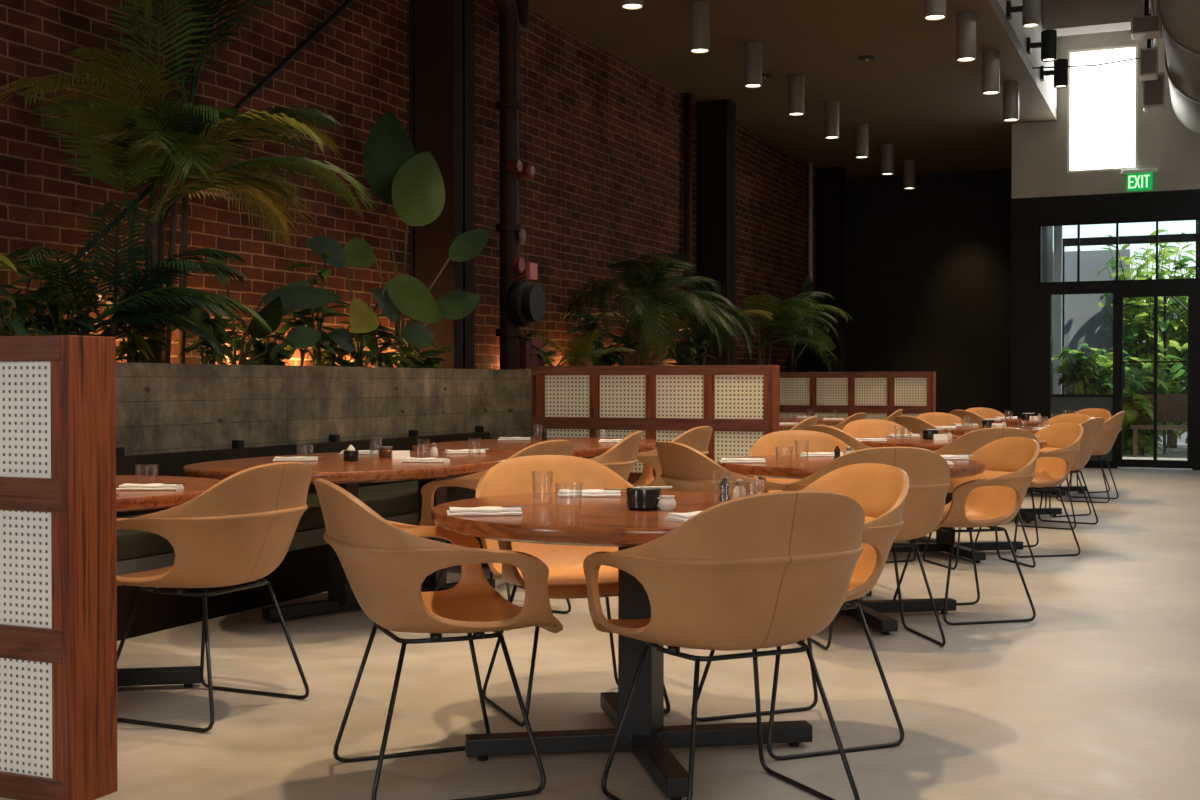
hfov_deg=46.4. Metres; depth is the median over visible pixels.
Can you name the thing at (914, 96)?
ceiling
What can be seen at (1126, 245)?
shrub
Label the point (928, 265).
wall
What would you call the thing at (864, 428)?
dining chair
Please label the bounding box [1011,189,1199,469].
trim
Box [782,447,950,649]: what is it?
dining chair
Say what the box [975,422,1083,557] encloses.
dining chair
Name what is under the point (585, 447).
table
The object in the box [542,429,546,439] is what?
pepper mill
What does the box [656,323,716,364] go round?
leafy shrub
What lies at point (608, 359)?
leafy shrub
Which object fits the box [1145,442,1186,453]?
ground
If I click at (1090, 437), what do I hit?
dining chair
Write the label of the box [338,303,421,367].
leafy shrub
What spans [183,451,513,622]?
table
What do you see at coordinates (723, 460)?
napkin
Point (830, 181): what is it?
column
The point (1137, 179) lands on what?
exit sign
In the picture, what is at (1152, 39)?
cable
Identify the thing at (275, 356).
leafy shrub
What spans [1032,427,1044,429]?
napkin
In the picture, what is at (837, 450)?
pepper mill
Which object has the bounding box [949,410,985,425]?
dining chair
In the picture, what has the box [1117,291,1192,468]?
door
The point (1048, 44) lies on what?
spotlight
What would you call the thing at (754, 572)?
dining chair
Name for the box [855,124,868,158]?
recessed light
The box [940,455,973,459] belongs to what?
napkin
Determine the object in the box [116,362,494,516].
concrete planter
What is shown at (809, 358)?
leafy shrub
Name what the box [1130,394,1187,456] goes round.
bench
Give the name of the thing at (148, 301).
palm plant
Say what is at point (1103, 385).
shrub
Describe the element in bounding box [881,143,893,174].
pendant light
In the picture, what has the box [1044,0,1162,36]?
trim
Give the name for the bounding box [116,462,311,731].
dining chair
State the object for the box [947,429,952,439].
salt shaker
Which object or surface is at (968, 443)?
dining chair
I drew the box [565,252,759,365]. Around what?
palm plant
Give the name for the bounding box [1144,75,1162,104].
grille
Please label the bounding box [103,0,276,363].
palm plant
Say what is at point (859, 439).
napkin
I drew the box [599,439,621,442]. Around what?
napkin
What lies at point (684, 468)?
dining chair
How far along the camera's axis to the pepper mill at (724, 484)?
4.48 m
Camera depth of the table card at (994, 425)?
11.59 m
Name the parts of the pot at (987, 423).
pot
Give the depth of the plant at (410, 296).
9.81 m
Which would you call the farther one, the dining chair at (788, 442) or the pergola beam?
the pergola beam
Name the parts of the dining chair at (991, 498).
sled leg, sled leg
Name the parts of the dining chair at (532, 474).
sled leg, sled leg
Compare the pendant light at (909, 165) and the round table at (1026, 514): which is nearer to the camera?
the round table at (1026, 514)
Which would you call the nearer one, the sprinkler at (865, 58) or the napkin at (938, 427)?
the napkin at (938, 427)
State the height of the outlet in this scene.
0.139 m
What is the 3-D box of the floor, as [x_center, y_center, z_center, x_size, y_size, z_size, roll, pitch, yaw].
[3.337,1.062,9.738,10.600,0.120,27.100,0,1,23]
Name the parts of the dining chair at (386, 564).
sled leg, sled leg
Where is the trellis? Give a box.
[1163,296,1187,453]
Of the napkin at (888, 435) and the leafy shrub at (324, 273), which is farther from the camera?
the napkin at (888, 435)
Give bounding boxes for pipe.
[492,0,545,369]
[684,93,691,361]
[808,162,812,348]
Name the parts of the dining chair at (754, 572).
sled leg, sled leg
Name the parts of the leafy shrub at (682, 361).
leafy stem, leafy stem, leafy stem, leafy stem, leafy stem, leafy stem, leafy stem, leafy stem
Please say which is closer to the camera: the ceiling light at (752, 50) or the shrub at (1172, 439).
the ceiling light at (752, 50)
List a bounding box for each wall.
[0,0,815,371]
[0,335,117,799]
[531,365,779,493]
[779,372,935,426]
[845,168,1011,416]
[998,0,1056,107]
[1012,27,1199,197]
[1041,226,1052,393]
[1052,249,1129,393]
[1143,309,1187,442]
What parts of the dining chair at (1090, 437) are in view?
sled leg, sled leg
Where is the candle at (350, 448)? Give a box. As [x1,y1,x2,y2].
[347,445,354,450]
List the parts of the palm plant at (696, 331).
cane stem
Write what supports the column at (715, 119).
on the floor
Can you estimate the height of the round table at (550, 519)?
0.745 m
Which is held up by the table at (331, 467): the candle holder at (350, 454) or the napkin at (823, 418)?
the candle holder at (350, 454)
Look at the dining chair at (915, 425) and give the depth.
11.20 m
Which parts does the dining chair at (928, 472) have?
sled leg, sled leg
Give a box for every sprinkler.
[762,73,771,78]
[858,55,873,61]
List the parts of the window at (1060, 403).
rail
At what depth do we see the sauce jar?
7.02 m
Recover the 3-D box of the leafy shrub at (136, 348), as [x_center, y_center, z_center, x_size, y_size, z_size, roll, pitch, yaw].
[-2.568,-0.362,7.696,0.477,0.645,0.665,0,1,-2]
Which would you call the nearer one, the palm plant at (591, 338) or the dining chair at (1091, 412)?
the palm plant at (591, 338)
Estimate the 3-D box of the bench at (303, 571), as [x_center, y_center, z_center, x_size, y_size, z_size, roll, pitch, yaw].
[-1.841,0.630,7.588,0.740,0.795,6.350,0,1,23]
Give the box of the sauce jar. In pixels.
[379,446,392,457]
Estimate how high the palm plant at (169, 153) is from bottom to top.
1.796 m
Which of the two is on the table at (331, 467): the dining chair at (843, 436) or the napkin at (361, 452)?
the napkin at (361, 452)
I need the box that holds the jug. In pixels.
[657,495,675,510]
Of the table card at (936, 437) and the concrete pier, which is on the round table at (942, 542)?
the table card at (936, 437)
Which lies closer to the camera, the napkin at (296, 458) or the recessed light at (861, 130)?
the napkin at (296, 458)
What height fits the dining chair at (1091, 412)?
0.856 m
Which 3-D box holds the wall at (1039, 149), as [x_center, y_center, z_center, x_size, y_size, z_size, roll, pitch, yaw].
[8.625,-3.794,17.634,6.610,2.200,0.300,0,1,23]
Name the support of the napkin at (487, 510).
on the round table at (550, 519)
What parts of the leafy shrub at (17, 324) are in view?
leafy stem, leafy stem, leafy stem, leafy stem, leafy stem, leafy stem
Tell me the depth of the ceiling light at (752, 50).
14.29 m
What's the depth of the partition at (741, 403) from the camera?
10.12 m
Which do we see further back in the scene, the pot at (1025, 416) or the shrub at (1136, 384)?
the shrub at (1136, 384)
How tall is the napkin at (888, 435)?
0.022 m
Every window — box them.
[1038,217,1197,283]
[1051,394,1112,460]
[1067,44,1137,172]
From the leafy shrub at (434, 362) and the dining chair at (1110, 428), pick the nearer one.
the leafy shrub at (434, 362)
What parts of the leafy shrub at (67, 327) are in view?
leafy stem, leafy stem, leafy stem, leafy stem, leafy stem, leafy stem, leafy stem, leafy stem, leafy stem, leafy stem, leafy stem, leafy stem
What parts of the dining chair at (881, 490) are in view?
sled leg, sled leg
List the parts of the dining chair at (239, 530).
sled leg, sled leg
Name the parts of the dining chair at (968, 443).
sled leg, sled leg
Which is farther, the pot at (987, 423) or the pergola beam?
the pergola beam
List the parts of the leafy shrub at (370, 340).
leafy stem, leafy stem, leafy stem, leafy stem, leafy stem, leafy stem, leafy stem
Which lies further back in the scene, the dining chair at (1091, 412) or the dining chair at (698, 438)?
the dining chair at (1091, 412)
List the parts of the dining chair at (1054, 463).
sled leg, sled leg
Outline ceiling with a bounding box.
[529,0,1056,177]
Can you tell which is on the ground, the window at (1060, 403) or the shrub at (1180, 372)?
the shrub at (1180, 372)
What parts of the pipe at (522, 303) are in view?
tag plate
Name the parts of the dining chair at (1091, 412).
sled leg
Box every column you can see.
[409,0,474,368]
[696,99,735,364]
[816,166,844,371]
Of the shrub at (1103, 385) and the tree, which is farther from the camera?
the tree
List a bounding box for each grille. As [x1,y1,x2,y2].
[1133,16,1158,32]
[1141,49,1155,73]
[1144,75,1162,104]
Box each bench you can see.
[116,426,490,640]
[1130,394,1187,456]
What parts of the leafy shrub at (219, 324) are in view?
leafy stem, leafy stem, leafy stem, leafy stem, leafy stem, leafy stem, leafy stem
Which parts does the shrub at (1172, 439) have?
leafy stem, leafy stem, leafy stem, leafy stem, leafy stem, leafy stem, leafy stem, leafy stem, leafy stem, leafy stem, leafy stem, leafy stem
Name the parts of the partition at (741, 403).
cane panel, cane panel, cane panel, cane panel, rail, rail, cane panel, cane panel, rail, cane panel, cane panel, panel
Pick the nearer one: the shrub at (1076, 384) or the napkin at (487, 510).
the napkin at (487, 510)
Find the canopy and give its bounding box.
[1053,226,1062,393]
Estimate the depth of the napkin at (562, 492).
4.61 m
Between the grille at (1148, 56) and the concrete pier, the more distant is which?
the grille at (1148, 56)
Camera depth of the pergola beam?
21.97 m
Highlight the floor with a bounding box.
[0,453,1199,799]
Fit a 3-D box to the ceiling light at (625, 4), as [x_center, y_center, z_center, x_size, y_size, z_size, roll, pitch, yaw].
[0.262,-3.401,11.342,0.180,0.434,0.180,0,1,23]
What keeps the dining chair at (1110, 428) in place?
on the floor
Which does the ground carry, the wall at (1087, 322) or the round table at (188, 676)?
the wall at (1087, 322)
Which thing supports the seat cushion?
on the bench at (303, 571)
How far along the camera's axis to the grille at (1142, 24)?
13.81 m
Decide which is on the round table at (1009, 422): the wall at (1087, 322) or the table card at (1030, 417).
the table card at (1030, 417)
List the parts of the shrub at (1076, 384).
leafy stem, leafy stem, leafy stem, leafy stem, leafy stem, leafy stem, leafy stem, leafy stem, leafy stem, leafy stem, leafy stem, leafy stem, leafy stem, leafy stem, leafy stem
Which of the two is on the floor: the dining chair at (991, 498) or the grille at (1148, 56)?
the dining chair at (991, 498)
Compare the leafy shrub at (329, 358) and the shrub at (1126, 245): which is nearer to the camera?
the leafy shrub at (329, 358)
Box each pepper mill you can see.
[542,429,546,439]
[719,477,729,499]
[834,446,839,458]
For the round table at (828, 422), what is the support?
on the floor
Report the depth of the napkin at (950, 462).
6.37 m
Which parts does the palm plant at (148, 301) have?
cane stem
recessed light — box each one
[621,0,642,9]
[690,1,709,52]
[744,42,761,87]
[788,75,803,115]
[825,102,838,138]
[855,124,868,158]
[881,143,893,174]
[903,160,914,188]
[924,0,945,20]
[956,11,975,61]
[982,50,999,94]
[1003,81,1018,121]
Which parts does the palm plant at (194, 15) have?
cane stem, cane stem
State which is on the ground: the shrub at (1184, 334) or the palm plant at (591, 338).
the shrub at (1184, 334)
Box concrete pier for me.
[493,369,530,438]
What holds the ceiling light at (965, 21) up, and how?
in the ceiling
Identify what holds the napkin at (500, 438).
on the table at (585, 447)
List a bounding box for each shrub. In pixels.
[0,254,104,335]
[1,250,148,351]
[90,276,190,362]
[172,293,246,363]
[228,318,317,365]
[261,251,349,365]
[305,324,374,366]
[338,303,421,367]
[382,339,452,367]
[518,333,556,368]
[563,311,640,365]
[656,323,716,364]
[793,316,835,371]
[1051,343,1109,393]
[1076,353,1133,393]
[1096,347,1183,455]
[1110,244,1160,375]
[1130,242,1195,447]
[1159,250,1195,443]
[1169,347,1187,387]
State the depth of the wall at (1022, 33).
16.22 m
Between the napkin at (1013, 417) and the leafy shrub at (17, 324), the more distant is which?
the napkin at (1013, 417)
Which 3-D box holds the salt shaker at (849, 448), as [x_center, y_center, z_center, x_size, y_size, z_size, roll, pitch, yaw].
[1.200,0.258,6.741,0.044,0.070,0.044,0,1,23]
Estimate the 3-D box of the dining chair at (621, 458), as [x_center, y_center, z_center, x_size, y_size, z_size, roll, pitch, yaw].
[-0.084,0.598,7.761,0.640,0.856,0.686,0,1,12]
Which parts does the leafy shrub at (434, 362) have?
leafy stem, leafy stem, leafy stem, leafy stem, leafy stem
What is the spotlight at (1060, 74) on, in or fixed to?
attached to the wall at (1022, 33)
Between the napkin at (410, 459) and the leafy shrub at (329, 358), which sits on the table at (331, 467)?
the napkin at (410, 459)
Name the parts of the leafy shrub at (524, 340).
leafy stem, leafy stem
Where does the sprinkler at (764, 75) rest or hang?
attached to the ceiling
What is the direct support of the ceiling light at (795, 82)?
in the ceiling
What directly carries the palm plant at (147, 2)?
on the soil
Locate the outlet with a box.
[507,160,534,179]
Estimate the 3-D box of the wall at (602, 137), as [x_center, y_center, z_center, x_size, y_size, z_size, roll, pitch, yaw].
[-1.390,-1.923,11.748,0.300,5.800,27.100,0,1,23]
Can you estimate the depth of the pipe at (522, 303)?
11.96 m
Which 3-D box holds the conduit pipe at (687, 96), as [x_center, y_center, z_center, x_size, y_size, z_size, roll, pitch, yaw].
[1.056,-1.940,16.846,0.099,3.490,0.099,0,1,23]
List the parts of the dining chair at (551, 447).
sled leg, sled leg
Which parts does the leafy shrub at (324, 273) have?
leafy stem, leafy stem, leafy stem, leafy stem, leafy stem, leafy stem, leafy stem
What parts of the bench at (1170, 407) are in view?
leg, leg, seat, backrest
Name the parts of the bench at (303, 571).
seat rail, backrest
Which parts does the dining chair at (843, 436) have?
sled leg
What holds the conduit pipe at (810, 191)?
attached to the wall at (602, 137)
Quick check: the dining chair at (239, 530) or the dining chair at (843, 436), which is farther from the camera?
the dining chair at (843, 436)
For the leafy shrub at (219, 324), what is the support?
on the soil
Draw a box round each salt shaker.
[430,443,437,456]
[733,479,745,498]
[845,446,851,453]
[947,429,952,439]
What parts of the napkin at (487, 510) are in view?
cutlery handle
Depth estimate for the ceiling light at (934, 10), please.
11.62 m
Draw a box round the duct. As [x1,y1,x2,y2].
[1157,0,1199,133]
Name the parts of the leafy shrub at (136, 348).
leafy stem, leafy stem, leafy stem, leafy stem, leafy stem, leafy stem, leafy stem, leafy stem, leafy stem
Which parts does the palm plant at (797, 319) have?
cane stem, cane stem, cane stem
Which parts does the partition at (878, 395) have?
cane panel, cane panel, cane panel, cane panel, rail, rail, cane panel, cane panel, cane panel, cane panel, panel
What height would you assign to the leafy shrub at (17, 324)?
0.669 m
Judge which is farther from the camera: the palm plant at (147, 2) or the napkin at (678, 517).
the palm plant at (147, 2)
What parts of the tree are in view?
leafy stem, leafy stem, leafy stem, leafy stem, leafy stem, leafy stem, leafy stem, leafy stem, leafy stem, leafy stem, leafy stem, leafy stem, leafy stem, leafy stem, leafy stem, leafy stem, leafy stem, leafy stem, leafy stem, leafy stem, leafy stem, leafy stem, leafy stem, leafy stem, leafy stem, leafy stem, leafy stem, leafy stem, leafy stem, leafy stem, leafy stem, leafy stem, leafy stem, leafy stem, leafy stem, leafy stem, leafy stem, leafy stem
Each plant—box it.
[0,46,375,362]
[0,199,273,365]
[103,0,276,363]
[125,0,185,31]
[162,247,342,364]
[305,236,441,366]
[343,110,488,367]
[531,329,634,365]
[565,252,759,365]
[651,310,773,364]
[739,291,852,371]
[784,274,835,371]
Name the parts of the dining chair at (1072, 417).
sled leg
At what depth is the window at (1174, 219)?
18.32 m
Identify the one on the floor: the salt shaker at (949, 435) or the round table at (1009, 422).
the round table at (1009, 422)
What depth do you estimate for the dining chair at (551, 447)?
6.46 m
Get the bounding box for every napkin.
[116,483,186,490]
[273,456,322,460]
[339,450,378,454]
[402,457,451,462]
[443,449,485,453]
[447,506,530,515]
[498,437,530,439]
[557,489,625,496]
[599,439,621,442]
[665,511,701,521]
[719,458,770,462]
[779,422,799,424]
[799,452,845,456]
[822,418,843,419]
[856,438,886,441]
[887,434,920,436]
[935,426,955,428]
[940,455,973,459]
[946,460,956,464]
[952,423,979,425]
[995,416,1016,418]
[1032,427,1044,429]
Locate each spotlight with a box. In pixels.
[1006,0,1039,27]
[1026,29,1056,61]
[1040,59,1067,87]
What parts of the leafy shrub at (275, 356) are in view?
leafy stem, leafy stem, leafy stem, leafy stem, leafy stem, leafy stem, leafy stem, leafy stem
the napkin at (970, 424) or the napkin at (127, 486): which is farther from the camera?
the napkin at (970, 424)
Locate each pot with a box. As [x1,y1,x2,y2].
[626,486,671,510]
[922,429,943,438]
[982,419,998,427]
[1021,413,1034,419]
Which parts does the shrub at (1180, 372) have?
leafy stem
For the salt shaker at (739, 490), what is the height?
0.070 m
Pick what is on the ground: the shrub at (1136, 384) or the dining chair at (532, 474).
the shrub at (1136, 384)
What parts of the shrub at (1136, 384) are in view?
leafy stem, leafy stem, leafy stem, leafy stem, leafy stem, leafy stem, leafy stem, leafy stem, leafy stem, leafy stem, leafy stem, leafy stem, leafy stem, leafy stem, leafy stem, leafy stem, leafy stem, leafy stem, leafy stem, leafy stem, leafy stem, leafy stem, leafy stem, leafy stem, leafy stem, leafy stem, leafy stem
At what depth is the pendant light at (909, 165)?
21.87 m
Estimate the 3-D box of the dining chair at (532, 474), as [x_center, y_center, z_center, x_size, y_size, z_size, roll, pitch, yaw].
[-0.095,0.633,4.849,0.686,0.856,0.640,0,1,-21]
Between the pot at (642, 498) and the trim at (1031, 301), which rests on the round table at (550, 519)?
the pot at (642, 498)
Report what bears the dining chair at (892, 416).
on the floor
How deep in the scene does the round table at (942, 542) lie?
9.14 m
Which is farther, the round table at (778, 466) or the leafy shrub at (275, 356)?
the leafy shrub at (275, 356)
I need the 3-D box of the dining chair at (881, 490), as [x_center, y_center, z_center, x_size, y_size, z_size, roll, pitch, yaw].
[0.634,0.637,4.468,0.640,0.856,0.686,0,1,-23]
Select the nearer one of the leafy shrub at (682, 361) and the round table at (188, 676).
the round table at (188, 676)
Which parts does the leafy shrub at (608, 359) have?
leafy stem, leafy stem, leafy stem, leafy stem, leafy stem, leafy stem, leafy stem, leafy stem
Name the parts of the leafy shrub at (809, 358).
leafy stem, leafy stem, leafy stem, leafy stem, leafy stem, leafy stem, leafy stem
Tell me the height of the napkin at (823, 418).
0.022 m
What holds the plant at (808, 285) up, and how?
on the soil
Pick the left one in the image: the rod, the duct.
the rod
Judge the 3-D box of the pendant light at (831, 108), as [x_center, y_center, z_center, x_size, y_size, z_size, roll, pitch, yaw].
[2.883,-3.474,17.398,0.180,0.434,0.180,0,1,23]
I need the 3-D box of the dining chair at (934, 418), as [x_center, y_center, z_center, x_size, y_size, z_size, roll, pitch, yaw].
[3.114,0.542,12.302,0.686,0.856,0.640,0,1,-21]
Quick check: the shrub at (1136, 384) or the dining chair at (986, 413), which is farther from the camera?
the shrub at (1136, 384)
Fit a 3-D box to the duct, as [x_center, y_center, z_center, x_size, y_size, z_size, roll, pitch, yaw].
[5.579,-3.812,12.495,1.170,1.170,11.450,0,1,23]
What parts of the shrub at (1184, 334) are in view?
leafy stem, leafy stem, leafy stem, leafy stem, leafy stem, leafy stem, leafy stem, leafy stem, leafy stem, leafy stem, leafy stem, leafy stem, leafy stem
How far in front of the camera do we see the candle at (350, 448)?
6.72 m
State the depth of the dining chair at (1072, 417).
12.10 m
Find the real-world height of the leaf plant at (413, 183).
2.053 m
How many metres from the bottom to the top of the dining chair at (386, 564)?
0.856 m
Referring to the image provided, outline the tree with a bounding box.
[1096,229,1195,452]
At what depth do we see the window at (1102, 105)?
18.41 m
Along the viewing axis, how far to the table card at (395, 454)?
6.88 m
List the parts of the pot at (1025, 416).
pot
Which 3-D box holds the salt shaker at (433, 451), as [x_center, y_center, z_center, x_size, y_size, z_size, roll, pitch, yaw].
[-0.848,0.253,7.147,0.044,0.070,0.044,0,1,23]
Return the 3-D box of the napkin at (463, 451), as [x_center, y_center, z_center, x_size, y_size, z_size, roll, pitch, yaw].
[-0.708,0.273,7.457,0.237,0.022,0.093,0,1,-20]
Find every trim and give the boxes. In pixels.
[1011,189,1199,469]
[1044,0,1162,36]
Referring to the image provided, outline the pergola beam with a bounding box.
[1062,233,1195,393]
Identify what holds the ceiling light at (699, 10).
in the ceiling
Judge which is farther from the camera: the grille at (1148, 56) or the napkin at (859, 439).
the grille at (1148, 56)
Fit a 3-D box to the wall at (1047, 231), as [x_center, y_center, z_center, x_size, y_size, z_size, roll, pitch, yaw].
[6.455,-1.532,20.780,0.150,4.800,3.700,0,1,23]
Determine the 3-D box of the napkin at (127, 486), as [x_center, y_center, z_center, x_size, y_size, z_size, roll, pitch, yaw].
[-1.566,0.304,4.915,0.237,0.022,0.093,0,1,0]
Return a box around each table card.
[391,450,409,459]
[933,434,947,440]
[991,423,1002,427]
[1029,416,1038,419]
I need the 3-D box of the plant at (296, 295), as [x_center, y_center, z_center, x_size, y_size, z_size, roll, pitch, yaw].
[-2.081,-0.466,8.415,0.462,0.840,1.423,1,1,39]
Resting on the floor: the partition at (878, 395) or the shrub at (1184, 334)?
the partition at (878, 395)
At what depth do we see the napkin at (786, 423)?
12.54 m
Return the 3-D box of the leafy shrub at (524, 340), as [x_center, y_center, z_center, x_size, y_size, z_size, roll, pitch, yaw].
[-0.600,-0.326,12.401,0.445,0.518,0.867,0,1,23]
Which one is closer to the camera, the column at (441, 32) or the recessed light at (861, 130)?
the column at (441, 32)
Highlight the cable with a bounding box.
[1032,39,1152,68]
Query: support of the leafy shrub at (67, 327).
on the soil
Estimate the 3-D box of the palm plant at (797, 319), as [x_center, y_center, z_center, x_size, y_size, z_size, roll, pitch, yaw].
[2.740,-0.829,18.656,1.426,1.311,2.367,0,1,23]
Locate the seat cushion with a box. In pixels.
[116,474,475,560]
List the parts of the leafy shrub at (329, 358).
leafy stem, leafy stem, leafy stem, leafy stem, leafy stem, leafy stem, leafy stem, leafy stem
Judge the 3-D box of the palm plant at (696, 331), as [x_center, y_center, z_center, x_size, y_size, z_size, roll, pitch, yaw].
[1.395,-0.604,16.154,1.245,0.924,1.920,0,1,23]
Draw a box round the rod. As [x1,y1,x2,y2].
[14,0,353,317]
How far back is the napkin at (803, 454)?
7.11 m
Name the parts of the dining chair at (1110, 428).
sled leg, sled leg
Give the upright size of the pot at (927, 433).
0.070 m
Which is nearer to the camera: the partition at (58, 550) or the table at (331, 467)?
the partition at (58, 550)
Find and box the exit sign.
[1122,168,1157,190]
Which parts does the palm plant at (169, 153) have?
cane stem, cane stem, cane stem, cane stem, cane stem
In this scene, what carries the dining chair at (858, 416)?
on the floor
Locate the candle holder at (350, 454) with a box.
[343,445,358,460]
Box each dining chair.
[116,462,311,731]
[313,478,562,799]
[418,440,574,613]
[475,455,670,726]
[583,490,864,799]
[586,431,642,480]
[631,426,712,490]
[656,441,788,493]
[691,463,908,759]
[749,430,871,595]
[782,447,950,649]
[790,417,817,429]
[805,425,915,562]
[834,412,866,429]
[842,419,912,437]
[884,409,902,421]
[893,437,1039,624]
[894,416,959,436]
[917,412,968,425]
[923,427,1037,569]
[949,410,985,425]
[966,407,1006,418]
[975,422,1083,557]
[1015,417,1103,529]
[1038,413,1090,516]
[1056,411,1125,502]
[1070,408,1110,493]
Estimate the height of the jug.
0.042 m
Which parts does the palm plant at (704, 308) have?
cane stem, cane stem, cane stem, cane stem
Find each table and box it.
[116,475,220,687]
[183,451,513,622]
[412,437,657,565]
[431,491,812,799]
[718,455,985,634]
[779,418,845,425]
[779,422,826,430]
[862,436,1046,562]
[941,426,1061,522]
[995,419,1085,497]
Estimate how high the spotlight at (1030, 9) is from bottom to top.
0.320 m
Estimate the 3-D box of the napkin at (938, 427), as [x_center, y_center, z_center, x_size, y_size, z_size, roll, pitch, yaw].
[2.818,0.224,11.484,0.237,0.022,0.093,0,1,0]
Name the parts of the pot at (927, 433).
pot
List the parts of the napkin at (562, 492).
cutlery handle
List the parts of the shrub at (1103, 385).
leafy stem, leafy stem, leafy stem, leafy stem, leafy stem, leafy stem, leafy stem, leafy stem, leafy stem, leafy stem, leafy stem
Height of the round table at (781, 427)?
0.745 m
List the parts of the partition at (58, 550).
cane panel, cane panel, cane panel, rail, rail, rail, rail, panel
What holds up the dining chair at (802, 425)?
on the floor

